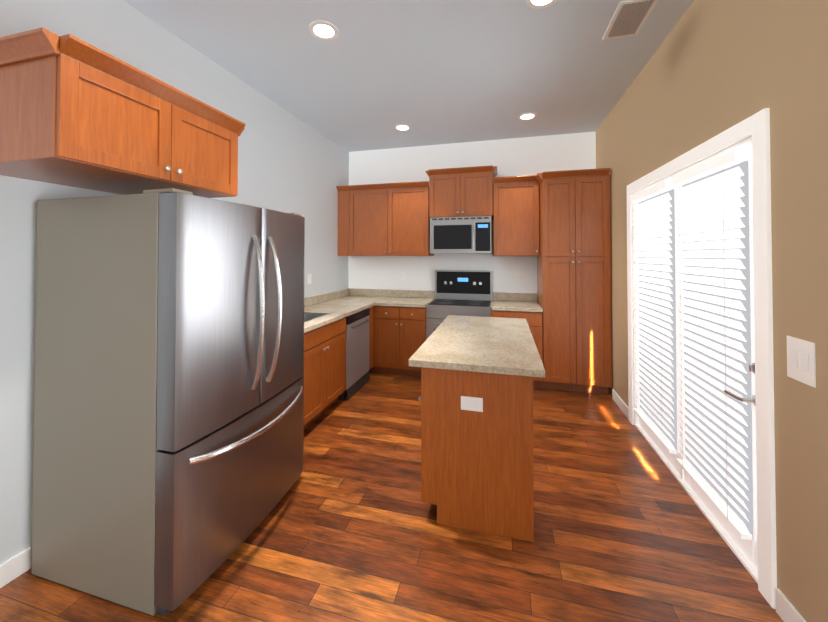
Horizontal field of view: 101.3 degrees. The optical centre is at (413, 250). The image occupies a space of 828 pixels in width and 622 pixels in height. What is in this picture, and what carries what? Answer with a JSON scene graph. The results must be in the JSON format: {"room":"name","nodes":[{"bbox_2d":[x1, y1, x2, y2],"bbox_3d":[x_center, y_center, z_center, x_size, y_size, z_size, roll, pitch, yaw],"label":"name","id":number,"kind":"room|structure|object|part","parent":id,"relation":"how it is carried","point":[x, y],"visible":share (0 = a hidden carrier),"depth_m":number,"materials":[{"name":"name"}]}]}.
{"room":"kitchen","nodes":[
{"label":"kitchen","id":0,"kind":"room"},
{"bbox_2d":[0,0,348,565],"bbox_3d":[-1.935,0.005,1.602,0.150,3.030,7.400,0,-1,15],"label":"wall","id":1,"kind":"structure","parent":0,"point":[288,162],"depth_m":2.07,"materials":[{"name":"paint"}]},
{"bbox_2d":[0,547,30,587],"bbox_3d":[-2.294,1.445,-0.123,0.014,0.100,3.620,0,-1,15],"label":"baseboard","id":2,"kind":"structure","parent":1,"relation":"attached to","point":[15,567],"depth_m":1.57,"materials":[{"name":"white wood"}]},
{"bbox_2d":[0,27,244,197],"bbox_3d":[-1.472,-0.562,1.748,0.670,0.448,0.980,0,-1,15],"label":"upper cabinet","id":3,"kind":"object","parent":1,"relation":"attached to","point":[76,112],"visible":0.98,"depth_m":1.43,"materials":[{"name":"brown wood"}]},
{"bbox_2d":[308,274,310,283],"bbox_3d":[-1.227,0.335,3.997,0.008,0.116,0.072,0,-1,15],"label":"electrical outlet","id":4,"kind":"object","parent":1,"relation":"attached to","point":[309,278],"visible":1,"depth_m":3.99,"materials":[{"name":"white plastic"}]},
{"bbox_2d":[0,372,782,621],"bbox_3d":[-0.256,1.564,1.142,3.620,0.100,7.400,0,-1,15],"label":"floor","id":5,"kind":"structure","parent":0,"point":[349,528],"depth_m":1.73,"materials":[{"name":"brown wood"}]},
{"bbox_2d":[31,188,304,615],"bbox_3d":[-1.209,0.637,1.933,0.944,1.776,0.945,0,-1,15],"label":"fridge","id":6,"kind":"object","parent":5,"relation":"on","point":[168,454],"visible":1,"depth_m":1.51,"materials":[{"name":"grey metal"}]},
{"bbox_3d":[-0.888,0.618,1.850,0.124,1.701,0.941,0,-1,15],"label":"door","id":7,"kind":"part","parent":6,"relation":"part of","materials":[{"name":"silver metal"}]},
{"bbox_2d":[303,317,345,429],"bbox_3d":[-1.137,1.106,3.019,0.665,0.870,1.155,0,-1,15],"label":"base cabinet","id":8,"kind":"object","parent":5,"relation":"on","point":[324,375],"visible":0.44,"depth_m":3.06,"materials":[{"name":"brown wood"}]},
{"bbox_2d":[338,308,369,399],"bbox_3d":[-0.899,1.119,3.869,0.682,0.868,0.601,0,-1,15],"label":"dishwasher","id":9,"kind":"object","parent":5,"relation":"on","point":[357,351],"visible":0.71,"depth_m":3.73,"materials":[{"name":"grey metal"}]},
{"bbox_2d":[366,306,377,373],"bbox_3d":[-0.702,1.129,4.610,0.703,0.870,0.620,0,-1,15],"label":"base cabinet","id":10,"kind":"object","parent":5,"relation":"on","point":[373,323],"depth_m":4.23,"materials":[{"name":"brown wood"}]},
{"bbox_2d":[304,288,388,332],"bbox_3d":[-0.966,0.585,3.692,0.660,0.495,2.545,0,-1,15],"label":"countertop","id":11,"kind":"structure","parent":10,"relation":"on","point":[320,310],"depth_m":3.97,"materials":[{"name":"stone"}]},
{"bbox_2d":[304,312,330,321],"bbox_3d":[-1.171,0.577,3.121,0.497,0.495,0.754,0,-1,15],"label":"sink","id":12,"kind":"object","parent":11,"relation":"in","point":[308,316],"depth_m":3.44,"materials":[{"name":"silver metal"}]},
{"bbox_2d":[375,289,434,307],"bbox_3d":[-0.095,0.619,4.448,0.644,0.140,0.641,0,-1,15],"label":"countertop","id":13,"kind":"structure","parent":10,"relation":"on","point":[398,298],"depth_m":4.61,"materials":[{"name":"stone"}]},
{"bbox_2d":[378,306,425,376],"bbox_3d":[-0.100,1.126,4.453,0.659,0.870,0.620,0,-1,15],"label":"base cabinet","id":14,"kind":"object","parent":5,"relation":"on","point":[397,337],"depth_m":4.17,"materials":[{"name":"brown wood"}]},
{"bbox_2d":[426,270,491,339],"bbox_3d":[0.582,0.908,4.245,0.760,1.300,0.682,0,-1,15],"label":"range","id":15,"kind":"object","parent":5,"relation":"on","point":[463,292],"visible":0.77,"depth_m":4.44,"materials":[{"name":"silver metal"}]},
{"bbox_2d":[418,367,533,541],"bbox_3d":[0.492,1.099,2.526,0.635,0.870,1.397,0,-1,15],"label":"kitchen island","id":16,"kind":"object","parent":5,"relation":"on","point":[477,462],"depth_m":1.85,"materials":[{"name":"brown wood"}]},
{"bbox_2d":[461,396,482,411],"bbox_3d":[0.315,0.839,1.857,0.120,0.074,0.006,0,-1,15],"label":"outlet","id":17,"kind":"object","parent":16,"relation":"attached to","point":[468,403],"depth_m":1.86,"materials":[{"name":"white plastic"}]},
{"bbox_2d":[408,315,543,378],"bbox_3d":[0.504,0.642,2.533,0.724,0.040,1.470,0,-1,15],"label":"island countertop","id":18,"kind":"structure","parent":16,"relation":"on","point":[482,345],"depth_m":2.13,"materials":[{"name":"beige stone"}]},
{"bbox_2d":[491,310,542,387],"bbox_3d":[1.225,1.121,4.093,0.553,0.870,0.648,0,-1,15],"label":"base cabinet","id":19,"kind":"object","parent":5,"relation":"on","point":[534,322],"visible":0.15,"depth_m":3.77,"materials":[{"name":"brown wood"}]},
{"bbox_2d":[491,292,542,311],"bbox_3d":[1.226,0.614,4.105,0.553,0.140,0.637,0,-1,15],"label":"countertop","id":20,"kind":"structure","parent":19,"relation":"on","point":[522,302],"depth_m":4.22,"materials":[{"name":"stone"}]},
{"bbox_2d":[536,168,611,394],"bbox_3d":[1.802,0.347,3.944,0.737,2.413,0.667,0,-1,15],"label":"pantry cabinet","id":21,"kind":"object","parent":5,"relation":"on","point":[574,289],"visible":1,"depth_m":3.67,"materials":[{"name":"brown wood"}]},
{"bbox_2d":[123,0,693,151],"bbox_3d":[-0.256,-1.566,1.187,3.620,0.100,7.400,0,-1,15],"label":"ceiling","id":22,"kind":"structure","parent":0,"point":[373,74],"depth_m":2.66,"materials":[{"name":"paint"}]},
{"bbox_2d":[309,20,338,39],"bbox_3d":[-0.613,-1.495,2.312,0.196,0.008,0.196,0,-1,15],"label":"recessed light","id":23,"kind":"object","parent":22,"relation":"in","point":[322,30],"visible":1,"depth_m":2.31,"materials":[{"name":"white"}]},
{"bbox_2d":[395,124,410,130],"bbox_3d":[-0.135,-1.470,4.068,0.196,0.008,0.196,0,-1,15],"label":"recessed light","id":24,"kind":"object","parent":22,"relation":"in","point":[402,127],"visible":1,"depth_m":4.06,"materials":[{"name":"white"}]},
{"bbox_2d":[518,112,536,119],"bbox_3d":[1.247,-1.475,3.739,0.196,0.008,0.196,0,-1,15],"label":"recessed light","id":25,"kind":"object","parent":22,"relation":"in","point":[527,116],"visible":1,"depth_m":3.74,"materials":[{"name":"white"}]},
{"bbox_2d":[526,0,556,8],"bbox_3d":[0.764,-1.500,2.005,0.196,0.008,0.196,0,-1,15],"label":"recessed light","id":26,"kind":"object","parent":22,"relation":"in","point":[537,4],"visible":1,"depth_m":2.06,"materials":[{"name":"white"}]},
{"bbox_2d":[603,0,657,39],"bbox_3d":[1.394,-1.494,2.202,0.214,0.013,0.364,0,-1,15],"label":"ceiling vent","id":27,"kind":"object","parent":22,"relation":"in","point":[630,17],"visible":1,"depth_m":2.18,"materials":[{"name":"grey plastic"}]},
{"bbox_2d":[348,131,595,300],"bbox_3d":[0.732,0.049,4.652,3.470,3.030,0.150,0,-1,15],"label":"wall","id":28,"kind":"structure","parent":0,"point":[524,156],"depth_m":4.61,"materials":[{"name":"paint"}]},
{"bbox_2d":[336,185,351,255],"bbox_3d":[-0.896,-0.400,4.822,0.232,0.953,0.350,0,-1,15],"label":"upper cabinet","id":29,"kind":"object","parent":28,"relation":"attached to","point":[344,192],"depth_m":4.65,"materials":[{"name":"brown wood"}]},
{"bbox_2d":[352,181,433,255],"bbox_3d":[-0.304,-0.403,4.668,1.112,0.953,0.350,0,-1,15],"label":"upper cabinet","id":30,"kind":"object","parent":28,"relation":"attached to","point":[388,219],"depth_m":4.49,"materials":[{"name":"brown wood"}]},
{"bbox_2d":[425,165,496,218],"bbox_3d":[0.618,-0.723,4.406,0.900,0.608,0.400,0,-1,15],"label":"upper cabinet","id":31,"kind":"object","parent":28,"relation":"attached to","point":[462,192],"visible":0.94,"depth_m":4.25,"materials":[{"name":"brown wood"}]},
{"bbox_2d":[430,216,491,253],"bbox_3d":[0.613,-0.187,4.378,0.760,0.455,0.440,0,-1,15],"label":"microwave","id":32,"kind":"object","parent":31,"relation":"attached to","point":[461,235],"visible":1,"depth_m":4.20,"materials":[{"name":"grey metal"}]},
{"bbox_2d":[493,175,539,255],"bbox_3d":[1.266,-0.408,4.232,0.534,0.953,0.400,0,-1,15],"label":"upper cabinet","id":33,"kind":"object","parent":28,"relation":"attached to","point":[515,215],"visible":0.94,"depth_m":4.09,"materials":[{"name":"brown wood"}]},
{"bbox_2d":[596,0,827,621],"bbox_3d":[1.423,-0.007,0.726,0.150,3.030,7.100,0,-1,15],"label":"wall","id":34,"kind":"structure","parent":0,"point":[711,69],"depth_m":1.41,"materials":[{"name":"paint"}]},
{"bbox_2d":[612,389,628,418],"bbox_3d":[2.021,1.495,3.324,0.014,0.100,0.480,0,-1,15],"label":"baseboard","id":35,"kind":"structure","parent":34,"relation":"attached to","point":[622,405],"depth_m":3.30,"materials":[{"name":"white wood"}]},
{"bbox_2d":[630,180,679,473],"bbox_3d":[1.865,0.510,2.634,0.106,2.006,0.727,0,-1,15],"label":"door leaf","id":36,"kind":"structure","parent":34,"relation":"in","point":[656,411],"depth_m":2.53,"materials":[{"name":"white"}]},
{"bbox_2d":[627,108,776,608],"bbox_3d":[1.814,0.462,2.256,0.168,2.135,1.700,0,-1,15],"label":"door frame","id":37,"kind":"structure","parent":34,"relation":"attached to","point":[756,127],"depth_m":1.51,"materials":[{"name":"white wood"}]},
{"bbox_2d":[671,144,757,570],"bbox_3d":[1.666,0.500,1.901,0.120,2.006,0.727,0,-1,15],"label":"door leaf","id":38,"kind":"structure","parent":34,"relation":"in","point":[717,461],"depth_m":1.81,"materials":[{"name":"painted wood"},{"name":"glass"},{"name":"satin nickel"}]},
{"bbox_3d":[1.573,0.626,1.629,0.076,0.203,0.137,0,-1,15],"label":"handle","id":39,"kind":"part","parent":38,"relation":"part of","materials":[{"name":"grey metal"}]},
{"bbox_2d":[775,588,805,621],"bbox_3d":[0.987,1.438,-0.641,0.014,0.100,4.275,0,-1,15],"label":"baseboard","id":40,"kind":"structure","parent":34,"relation":"attached to","point":[787,612],"depth_m":1.38,"materials":[{"name":"white wood"}]},
{"bbox_2d":[787,336,815,387],"bbox_3d":[1.496,0.426,1.316,0.008,0.165,0.125,0,-1,15],"label":"switch plate","id":41,"kind":"object","parent":34,"relation":"attached to","point":[801,362],"visible":1,"depth_m":1.30,"materials":[{"name":"white plastic"}]}
]}

